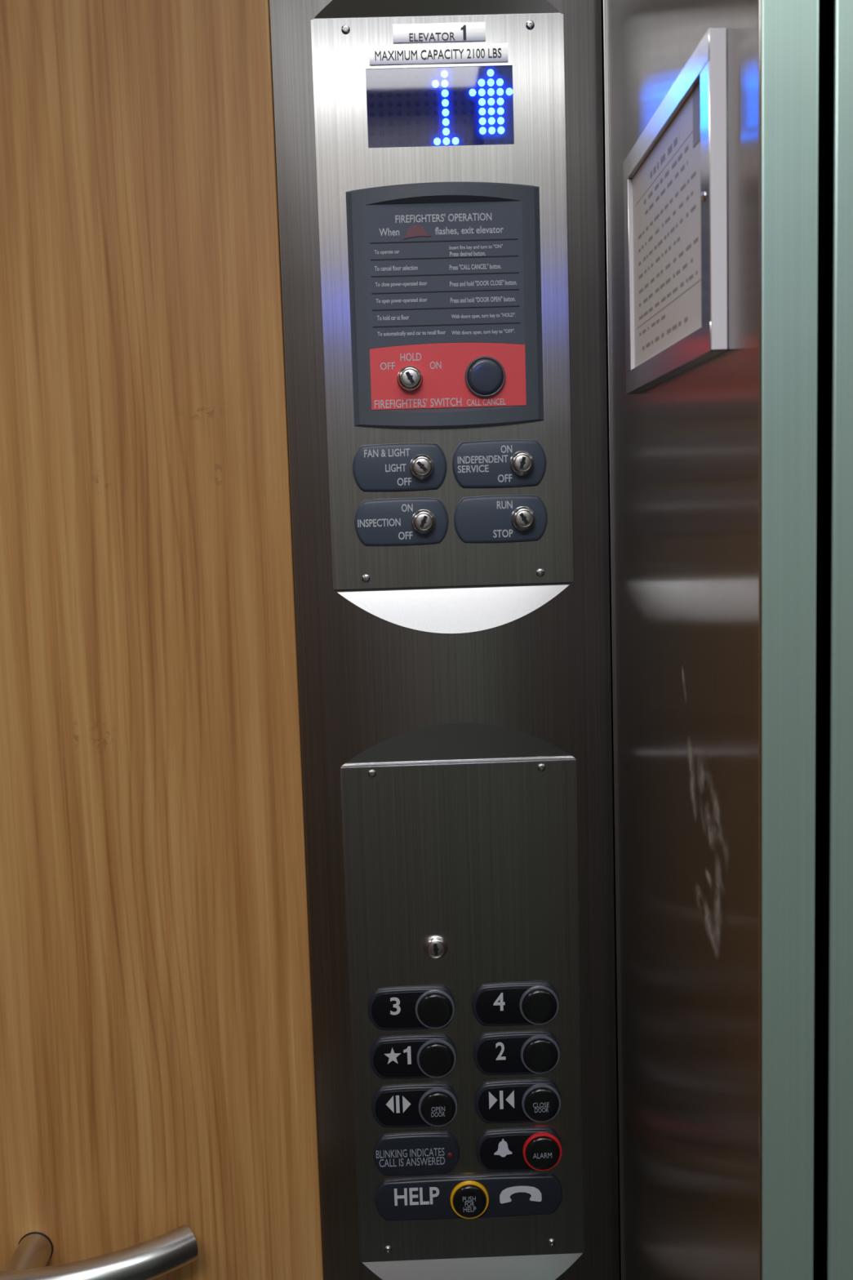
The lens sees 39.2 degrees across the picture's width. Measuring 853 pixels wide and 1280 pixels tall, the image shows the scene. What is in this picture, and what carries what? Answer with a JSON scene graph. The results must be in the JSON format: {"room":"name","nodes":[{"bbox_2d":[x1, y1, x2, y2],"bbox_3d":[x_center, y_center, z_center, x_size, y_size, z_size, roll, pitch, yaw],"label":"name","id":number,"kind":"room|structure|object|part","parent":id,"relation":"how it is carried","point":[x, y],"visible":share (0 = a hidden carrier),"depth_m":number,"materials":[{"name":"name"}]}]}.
{"room":"elevator interior","nodes":[
{"label":"elevator interior","id":0,"kind":"room"},
{"bbox_2d":[0,0,324,1279],"bbox_3d":[-0.683,0.226,1.073,1.157,2.360,0.086,-2,6,-1],"label":"wall","id":1,"kind":"structure","parent":0,"point":[157,1075],"depth_m":1.02,"materials":[{"name":"brown wood"}]},
{"bbox_2d":[0,1224,198,1279],"bbox_3d":[-0.714,0.556,1.019,1.032,0.043,0.092,-2,6,-1],"label":"handrail","id":2,"kind":"object","parent":1,"relation":"attached to","point":[157,1256],"visible":1,"depth_m":1.02,"materials":[{"name":"metal"}]},
{"bbox_3d":[-0.349,0.548,1.036,0.030,0.030,0.072,-2,6,-1],"label":"post","id":3,"kind":"part","parent":2,"relation":"part of","materials":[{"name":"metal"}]},
{"bbox_2d":[607,0,760,1279],"bbox_3d":[0.184,0.219,0.891,0.027,2.360,0.523,-2,6,-1],"label":"wall","id":4,"kind":"structure","parent":0,"point":[686,446],"depth_m":0.76,"materials":[{"name":"metal"}]},
{"bbox_2d":[600,0,624,1279],"bbox_3d":[0.165,0.200,1.065,0.004,2.360,0.052,-2,6,-1],"label":"trim","id":5,"kind":"structure","parent":4,"relation":"attached to","point":[604,2],"depth_m":1.02,"materials":[{"name":"metal"}]},
{"bbox_2d":[623,27,727,394],"bbox_3d":[0.152,-0.251,0.756,0.011,0.166,0.244,-2,6,-1],"label":"framed notice","id":6,"kind":"object","parent":4,"relation":"attached to","point":[675,197],"visible":1,"depth_m":0.71,"materials":[{"name":"metal"}]},
{"bbox_2d":[635,130,701,350],"bbox_3d":[0.151,-0.250,0.758,0.001,0.111,0.184,-2,6,-1],"label":"print","id":7,"kind":"object","parent":6,"relation":"on","point":[668,182],"depth_m":0.75,"materials":[{"name":"grey paper"}]},
{"bbox_2d":[760,0,818,1279],"bbox_3d":[0.190,0.247,0.632,0.028,2.360,0.006,-2,6,-1],"label":"trim","id":8,"kind":"structure","parent":4,"relation":"attached to","point":[789,28],"depth_m":0.60,"materials":[{"name":"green metal"}]},
{"bbox_3d":[0.142,1.488,0.391,2.800,0.050,1.790,-2,6,-1],"label":"floor","id":9,"kind":"structure","parent":0,"visible":0},
{"bbox_2d":[269,0,619,1279],"bbox_3d":[0.030,0.209,1.025,0.268,2.360,0.039,-2,6,-1],"label":"column","id":10,"kind":"structure","parent":9,"relation":"on","point":[508,672],"depth_m":1.00,"materials":[{"name":"metal"}]},
{"bbox_2d":[311,13,573,589],"bbox_3d":[0.015,-0.269,0.972,0.200,0.450,0.005,-2,6,-1],"label":"faceplate","id":11,"kind":"object","parent":10,"relation":"attached to","point":[345,162],"visible":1,"depth_m":0.97,"materials":[{"name":"metal"}]},
{"bbox_2d":[352,443,447,492],"bbox_3d":[-0.022,-0.141,0.977,0.078,0.039,0.014,-2,6,-1],"label":"switch","id":12,"kind":"object","parent":11,"relation":"attached to","point":[393,467],"visible":1,"depth_m":0.98,"materials":[{"name":"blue plastic"}]},
{"bbox_2d":[354,497,448,546],"bbox_3d":[-0.020,-0.097,0.982,0.078,0.039,0.014,-2,6,-1],"label":"switch","id":13,"kind":"object","parent":11,"relation":"attached to","point":[398,522],"visible":1,"depth_m":0.98,"materials":[{"name":"blue plastic"}]},
{"bbox_2d":[368,43,508,65],"bbox_3d":[0.010,-0.464,0.949,0.110,0.014,0.002,-2,6,-1],"label":"nameplate","id":14,"kind":"object","parent":11,"relation":"attached to","point":[480,52],"visible":1,"depth_m":0.95,"materials":[{"name":"silver metal"}]},
{"bbox_2d":[392,22,485,43],"bbox_3d":[0.010,-0.480,0.947,0.073,0.014,0.002,-2,6,-1],"label":"nameplate","id":15,"kind":"object","parent":11,"relation":"attached to","point":[470,31],"visible":1,"depth_m":0.95,"materials":[{"name":"silver metal"}]},
{"bbox_2d":[365,65,514,147],"bbox_3d":[0.011,-0.425,0.956,0.117,0.060,0.003,-2,6,-1],"label":"display","id":16,"kind":"object","parent":11,"relation":"attached to","point":[446,106],"visible":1,"depth_m":0.96,"materials":[{"name":"blue"}]},
{"bbox_2d":[346,182,543,428],"bbox_3d":[0.016,-0.268,0.964,0.155,0.192,0.015,-2,6,-1],"label":"panel","id":17,"kind":"object","parent":11,"relation":"attached to","point":[445,277],"visible":1,"depth_m":0.96,"materials":[{"name":"grey plastic"}]},
{"bbox_2d":[402,224,431,239],"bbox_3d":[-0.008,-0.326,0.958,0.023,0.011,0.001,-2,6,-1],"label":"lamp","id":18,"kind":"object","parent":17,"relation":"attached to","point":[410,232],"depth_m":0.96,"materials":[{"name":"red"}]},
{"bbox_2d":[374,244,515,336],"bbox_3d":[0.016,-0.281,0.964,0.114,0.071,0.001,-2,6,-1],"label":"print","id":19,"kind":"object","parent":17,"relation":"on","point":[421,290],"depth_m":0.96,"materials":[{"name":"grey"}]},
{"bbox_2d":[452,440,546,488],"bbox_3d":[0.060,-0.144,0.979,0.078,0.039,0.014,-2,6,-1],"label":"switch","id":20,"kind":"object","parent":11,"relation":"attached to","point":[488,464],"visible":1,"depth_m":0.98,"materials":[{"name":"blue plastic"}]},
{"bbox_2d":[453,494,547,543],"bbox_3d":[0.061,-0.099,0.984,0.078,0.039,0.014,-2,6,-1],"label":"switch","id":21,"kind":"object","parent":11,"relation":"attached to","point":[508,518],"visible":1,"depth_m":0.99,"materials":[{"name":"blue plastic"}]},
{"bbox_2d":[340,759,585,1262],"bbox_3d":[0.034,0.326,1.032,0.200,0.446,0.014,-2,6,-1],"label":"faceplate","id":22,"kind":"object","parent":10,"relation":"attached to","point":[482,858],"depth_m":1.03,"materials":[{"name":"metal"}]},
{"bbox_3d":[-0.013,0.318,1.029,0.076,0.038,0.011,-2,6,-1],"label":"elevator button","id":23,"kind":"part","parent":22,"relation":"part of","materials":[{"name":"black plastic"}]},
{"bbox_3d":[-0.011,0.362,1.034,0.076,0.038,0.011,-2,6,-1],"label":"elevator button","id":24,"kind":"part","parent":22,"relation":"part of","materials":[{"name":"black plastic"}]},
{"bbox_3d":[-0.010,0.406,1.038,0.076,0.038,0.011,-2,6,-1],"label":"elevator button","id":25,"kind":"part","parent":22,"relation":"part of","materials":[{"name":"black plastic"}]},
{"bbox_2d":[373,1133,459,1176],"bbox_3d":[-0.009,0.450,1.046,0.076,0.038,0.006,-2,6,-1],"label":"indicator","id":26,"kind":"object","parent":22,"relation":"attached to","point":[410,1153],"visible":1,"depth_m":1.04,"materials":[{"name":"black plastic"}]},
{"bbox_2d":[447,1152,452,1157],"bbox_3d":[0.020,0.450,1.044,0.004,0.004,0.001,-2,6,-1],"label":"lamp","id":27,"kind":"object","parent":26,"relation":"attached to","point":[449,1154],"depth_m":1.04,"materials":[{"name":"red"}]},
{"bbox_2d":[423,935,448,959],"bbox_3d":[0.008,0.264,1.026,0.021,0.021,0.006,-2,6,-1],"label":"lock","id":28,"kind":"object","parent":22,"relation":"attached to","point":[434,946],"visible":1,"depth_m":1.02,"materials":[{"name":"silver metal"}]},
{"bbox_3d":[0.037,0.490,1.049,0.165,0.038,0.011,-2,6,-1],"label":"help button","id":29,"kind":"part","parent":22,"relation":"part of","materials":[{"name":"black plastic"}]},
{"bbox_3d":[0.077,0.315,1.030,0.076,0.038,0.011,-2,6,-1],"label":"elevator button","id":30,"kind":"part","parent":22,"relation":"part of","materials":[{"name":"black plastic"}]},
{"bbox_3d":[0.079,0.359,1.035,0.076,0.038,0.011,-2,6,-1],"label":"elevator button","id":31,"kind":"part","parent":22,"relation":"part of","materials":[{"name":"black plastic"}]},
{"bbox_3d":[0.080,0.403,1.040,0.076,0.038,0.011,-2,6,-1],"label":"elevator button","id":32,"kind":"part","parent":22,"relation":"part of","materials":[{"name":"black plastic"}]},
{"bbox_3d":[0.081,0.447,1.045,0.076,0.038,0.011,-2,6,-1],"label":"elevator button","id":33,"kind":"part","parent":22,"relation":"part of","materials":[{"name":"black plastic"}]},
{"bbox_3d":[0.865,0.173,1.114,1.244,2.360,0.100,-2,6,-1],"label":"wall","id":34,"kind":"structure","parent":0,"visible":0},
{"bbox_2d":[813,0,852,1279],"bbox_3d":[0.227,0.219,0.880,0.043,2.360,0.507,-2,6,-1],"label":"door","id":35,"kind":"structure","parent":34,"relation":"in","point":[833,1210],"depth_m":0.61,"materials":[{"name":"green metal"}]}
]}

